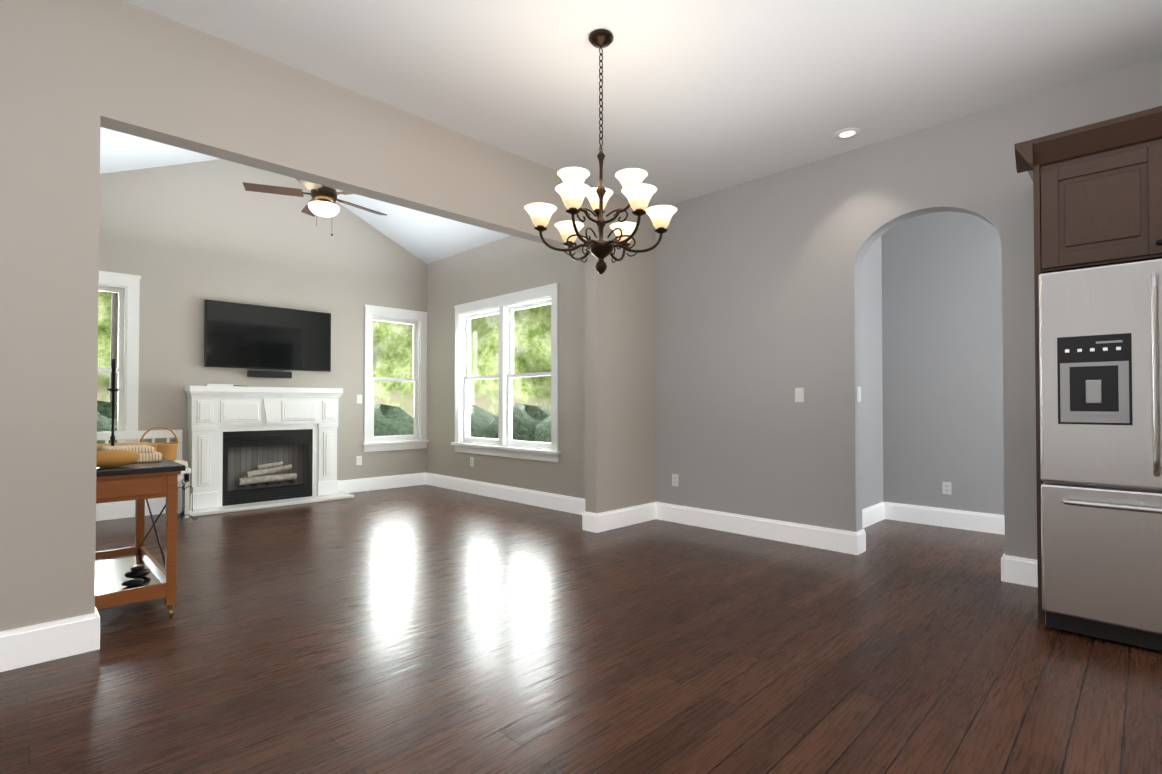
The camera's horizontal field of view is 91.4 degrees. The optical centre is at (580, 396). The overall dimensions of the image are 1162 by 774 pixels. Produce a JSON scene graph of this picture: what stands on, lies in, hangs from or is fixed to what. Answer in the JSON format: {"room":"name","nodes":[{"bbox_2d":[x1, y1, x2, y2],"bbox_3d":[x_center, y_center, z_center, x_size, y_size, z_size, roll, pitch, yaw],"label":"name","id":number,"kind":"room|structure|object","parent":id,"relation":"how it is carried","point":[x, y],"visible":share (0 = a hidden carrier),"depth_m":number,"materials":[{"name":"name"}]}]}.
{"room":"dining room","nodes":[
{"label":"dining room","id":0,"kind":"room"},
{"bbox_2d":[99,159,426,502],"bbox_3d":[-3.683,-0.827,6.593,4.400,4.087,0.140,1,-1,-45],"label":"wall","id":1,"kind":"structure","parent":0,"point":[184,241],"depth_m":6.35,"materials":[{"name":"beige paint"}]},
{"bbox_2d":[97,271,140,442],"bbox_3d":[-4.804,-0.261,5.429,0.954,1.912,0.210,1,-1,-45],"label":"window","id":2,"kind":"structure","parent":1,"relation":"in","point":[126,287],"depth_m":5.65,"materials":[{"name":"white paint"}]},
{"bbox_2d":[96,473,423,520],"bbox_3d":[-3.627,1.133,6.510,4.120,0.165,0.018,1,-1,-45],"label":"baseboard","id":3,"kind":"structure","parent":1,"relation":"attached to","point":[121,509],"depth_m":7.14,"materials":[{"name":"white paint"}]},
{"bbox_2d":[204,299,330,377],"bbox_3d":[-3.567,-0.622,6.545,1.320,0.815,0.083,1,-1,-45],"label":"wall-mounted tv","id":4,"kind":"object","parent":1,"relation":"attached to","point":[242,335],"visible":1,"depth_m":6.47,"materials":[{"name":"black plastic"}]},
{"bbox_2d":[356,456,361,464],"bbox_3d":[-2.852,0.826,7.295,0.072,0.116,0.008,1,-1,-45],"label":"outlet","id":5,"kind":"object","parent":1,"relation":"attached to","point":[358,460],"visible":1,"depth_m":7.29,"materials":[{"name":"white plastic"}]},
{"bbox_2d":[357,395,361,403],"bbox_3d":[-2.852,0.036,7.305,0.072,0.116,0.010,1,-1,-45],"label":"light switch","id":6,"kind":"object","parent":1,"relation":"attached to","point":[359,399],"visible":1,"depth_m":7.30,"materials":[{"name":"white plastic"}]},
{"bbox_2d":[362,304,427,451],"bbox_3d":[-2.526,-0.230,7.705,0.954,1.912,0.210,1,-1,-45],"label":"window","id":7,"kind":"structure","parent":1,"relation":"in","point":[417,320],"depth_m":7.72,"materials":[{"name":"white paint"}]},
{"bbox_2d":[100,127,511,263],"bbox_3d":[-2.379,-2.369,5.308,4.620,1.160,3.930,1,-1,-45],"label":"ceiling","id":8,"kind":"structure","parent":0,"point":[426,238],"depth_m":6.88,"materials":[{"name":"white paint"}]},
{"bbox_2d":[242,178,386,235],"bbox_3d":[-2.425,-2.168,5.376,1.284,1.308,1.270,1,-1,-45],"label":"ceiling fan","id":9,"kind":"object","parent":8,"relation":"hanging from","point":[323,200],"visible":0.69,"depth_m":5.25,"materials":[{"name":"brown metal"}]},
{"bbox_2d":[0,0,655,631],"bbox_3d":[-2.459,-0.862,2.515,9.170,4.047,0.140,1,-1,-45],"label":"wall","id":10,"kind":"structure","parent":0,"point":[76,76],"depth_m":2.71,"materials":[{"name":"beige paint"}]},
{"bbox_2d":[0,608,99,671],"bbox_3d":[-3.863,1.058,0.975,4.645,0.165,0.018,1,-1,-45],"label":"baseboard","id":11,"kind":"structure","parent":10,"relation":"attached to","point":[37,644],"depth_m":2.49,"materials":[{"name":"white paint"}]},
{"bbox_2d":[580,508,591,531],"bbox_3d":[0.190,1.115,5.232,0.464,0.165,0.038,1,-1,-45],"label":"baseboard","id":12,"kind":"structure","parent":10,"relation":"attached to","point":[586,516],"depth_m":5.05,"materials":[{"name":"white paint"}]},
{"bbox_2d":[592,502,655,532],"bbox_3d":[0.422,1.116,5.255,0.824,0.165,0.018,1,-1,-45],"label":"baseboard","id":13,"kind":"structure","parent":10,"relation":"attached to","point":[609,520],"depth_m":5.21,"materials":[{"name":"white paint"}]},
{"bbox_2d":[426,236,584,498],"bbox_3d":[-0.900,-0.356,6.814,0.140,3.150,3.751,1,-1,-45],"label":"wall","id":14,"kind":"structure","parent":0,"point":[508,265],"depth_m":6.69,"materials":[{"name":"beige paint"}]},
{"bbox_2d":[470,457,473,466],"bbox_3d":[-1.381,0.829,7.173,0.008,0.116,0.072,1,-1,-45],"label":"outlet","id":15,"kind":"object","parent":14,"relation":"attached to","point":[472,461],"visible":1,"depth_m":7.16,"materials":[{"name":"white plastic"}]},
{"bbox_2d":[424,472,584,514],"bbox_3d":[-0.896,1.135,6.678,0.018,0.165,3.580,1,-1,-45],"label":"baseboard","id":16,"kind":"structure","parent":14,"relation":"attached to","point":[564,503],"depth_m":6.60,"materials":[{"name":"white paint"}]},
{"bbox_2d":[451,283,560,462],"bbox_3d":[-0.907,-0.242,6.784,0.210,1.912,2.044,1,-1,-45],"label":"window","id":17,"kind":"structure","parent":14,"relation":"in","point":[505,307],"depth_m":6.74,"materials":[{"name":"white paint"}]},
{"bbox_2d":[0,484,1161,773],"bbox_3d":[-0.670,1.203,1.935,10.920,0.100,11.270,1,-1,-45],"label":"floor","id":18,"kind":"structure","parent":0,"point":[418,630],"depth_m":2.49,"materials":[{"name":"brown wood"}]},
{"bbox_2d":[95,359,185,616],"bbox_3d":[-2.746,0.470,3.199,0.655,1.400,1.160,1,-1,-45],"label":"cart","id":19,"kind":"object","parent":18,"relation":"on","point":[139,473],"visible":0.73,"depth_m":3.00,"materials":[{"name":"brown wood"}]},
{"bbox_2d":[97,426,190,518],"bbox_3d":[-4.433,0.746,5.327,1.220,0.907,0.410,1,-1,-45],"label":"table","id":20,"kind":"object","parent":18,"relation":"on","point":[170,451],"visible":0.27,"depth_m":5.60,"materials":[{"name":"white paint"}]},
{"bbox_2d":[177,478,196,519],"bbox_3d":[-3.837,0.993,5.477,0.195,0.410,0.169,1,-1,-45],"label":"stand","id":21,"kind":"object","parent":18,"relation":"on","point":[182,515],"visible":0.9,"depth_m":5.46,"materials":[{"name":"grey metal"}]},
{"bbox_2d":[184,384,353,516],"bbox_3d":[-3.462,0.545,6.396,1.660,1.336,0.420,1,-1,-45],"label":"fireplace","id":22,"kind":"object","parent":18,"relation":"on","point":[250,448],"visible":1,"depth_m":6.34,"materials":[{"name":"white wood"}]},
{"bbox_2d":[1038,258,1161,650],"bbox_3d":[2.874,0.277,2.759,0.917,1.775,0.920,1,-1,-45],"label":"fridge","id":23,"kind":"object","parent":18,"relation":"on","point":[1100,349],"visible":1,"depth_m":2.65,"materials":[{"name":"grey metal"}]},
{"bbox_2d":[123,0,1161,206],"bbox_3d":[0.754,-1.976,0.552,10.920,0.120,7.240,1,-1,-45],"label":"ceiling","id":24,"kind":"structure","parent":0,"point":[702,97],"depth_m":3.21,"materials":[{"name":"white paint"}]},
{"bbox_2d":[524,29,676,273],"bbox_3d":[0.105,-1.257,2.961,0.769,1.249,0.786,1,-1,-45],"label":"chandelier","id":25,"kind":"object","parent":24,"relation":"hanging from","point":[573,190],"visible":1,"depth_m":2.92,"materials":[{"name":"white glass"}]},
{"bbox_2d":[834,128,860,139],"bbox_3d":[1.894,-1.867,4.036,0.176,0.005,0.176,1,-1,-45],"label":"recessed light","id":26,"kind":"object","parent":24,"relation":"in","point":[847,133],"visible":1,"depth_m":4.03,"materials":[{"name":"white paint"}]},
{"bbox_2d":[861,236,884,508],"bbox_3d":[2.411,-0.378,5.140,1.440,3.150,0.140,1,-1,-45],"label":"wall","id":27,"kind":"structure","parent":0,"point":[873,265],"depth_m":5.42,"materials":[{"name":"beige paint"}]},
{"bbox_2d":[862,502,887,527],"bbox_3d":[2.457,1.113,5.053,1.410,0.165,0.018,1,-1,-45],"label":"baseboard","id":28,"kind":"structure","parent":27,"relation":"attached to","point":[873,514],"depth_m":5.37,"materials":[{"name":"white paint"}]},
{"bbox_2d":[655,57,1161,559],"bbox_3d":[3.336,-0.406,3.096,0.140,3.150,7.221,1,-1,-45],"label":"wall","id":29,"kind":"structure","parent":0,"point":[757,301],"depth_m":4.49,"materials":[{"name":"beige paint"}]},
{"bbox_2d":[672,474,677,486],"bbox_3d":[0.898,0.800,5.415,0.008,0.116,0.072,1,-1,-45],"label":"outlet","id":30,"kind":"object","parent":29,"relation":"attached to","point":[674,479],"visible":1,"depth_m":5.41,"materials":[{"name":"white plastic"}]},
{"bbox_2d":[656,502,863,554],"bbox_3d":[1.405,1.111,4.912,0.038,0.165,1.893,1,-1,-45],"label":"baseboard","id":31,"kind":"structure","parent":29,"relation":"attached to","point":[849,542],"depth_m":4.73,"materials":[{"name":"white paint"}]},
{"bbox_2d":[795,388,803,401],"bbox_3d":[1.757,-0.011,4.566,0.010,0.116,0.072,1,-1,-45],"label":"light switch","id":32,"kind":"object","parent":29,"relation":"attached to","point":[799,394],"visible":1,"depth_m":4.56,"materials":[{"name":"white plastic"}]},
{"bbox_2d":[857,387,860,401],"bbox_3d":[2.118,-0.015,4.318,0.072,0.116,0.010,1,-1,-45],"label":"light switch","id":33,"kind":"object","parent":29,"relation":"attached to","point":[858,394],"visible":1,"depth_m":4.31,"materials":[{"name":"white plastic"}]},
{"bbox_2d":[862,524,865,551],"bbox_3d":[2.072,1.105,4.433,0.048,0.165,0.273,1,-1,-45],"label":"baseboard","id":34,"kind":"structure","parent":29,"relation":"attached to","point":[862,524],"depth_m":4.35,"materials":[{"name":"white paint"}]},
{"bbox_2d":[1001,553,1037,587],"bbox_3d":[4.287,1.075,2.215,0.048,0.165,4.258,1,-1,-45],"label":"baseboard","id":35,"kind":"structure","parent":29,"relation":"attached to","point":[1019,570],"depth_m":3.55,"materials":[{"name":"white paint"}]},
{"bbox_2d":[1034,134,1145,275],"bbox_3d":[2.835,-0.942,3.017,0.688,0.580,0.544,1,-1,-45],"label":"upper cabinet","id":36,"kind":"object","parent":29,"relation":"attached to","point":[1097,193],"depth_m":2.83,"materials":[{"name":"brown wood"}]},
{"bbox_2d":[1142,126,1161,259],"bbox_3d":[3.142,-0.946,2.709,0.688,0.580,0.614,1,-1,-45],"label":"upper cabinet","id":37,"kind":"object","parent":29,"relation":"attached to","point":[1151,139],"depth_m":2.67,"materials":[{"name":"brown wood"}]},
{"bbox_2d":[881,212,1003,514],"bbox_3d":[4.899,-0.397,3.781,0.140,3.150,5.580,1,-1,-45],"label":"wall","id":38,"kind":"structure","parent":0,"point":[931,352],"depth_m":5.23,"materials":[{"name":"beige paint"}]},
{"bbox_2d":[888,502,1004,534],"bbox_3d":[4.893,1.094,3.655,0.018,0.165,5.440,1,-1,-45],"label":"baseboard","id":39,"kind":"structure","parent":38,"relation":"attached to","point":[959,519],"depth_m":5.18,"materials":[{"name":"white paint"}]},
{"bbox_2d":[942,481,951,494],"bbox_3d":[3.356,0.843,5.205,0.008,0.116,0.072,1,-1,-45],"label":"outlet","id":40,"kind":"object","parent":38,"relation":"attached to","point":[946,487],"visible":1,"depth_m":5.20,"materials":[{"name":"white plastic"}]},
{"label":"outside","id":41,"kind":"structure","parent":0,"visible":0},
{"bbox_2d":[97,291,550,443],"bbox_3d":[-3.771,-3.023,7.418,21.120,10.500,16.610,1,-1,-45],"label":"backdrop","id":42,"kind":"structure","parent":41,"point":[540,363],"depth_m":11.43,"materials":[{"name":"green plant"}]}
]}

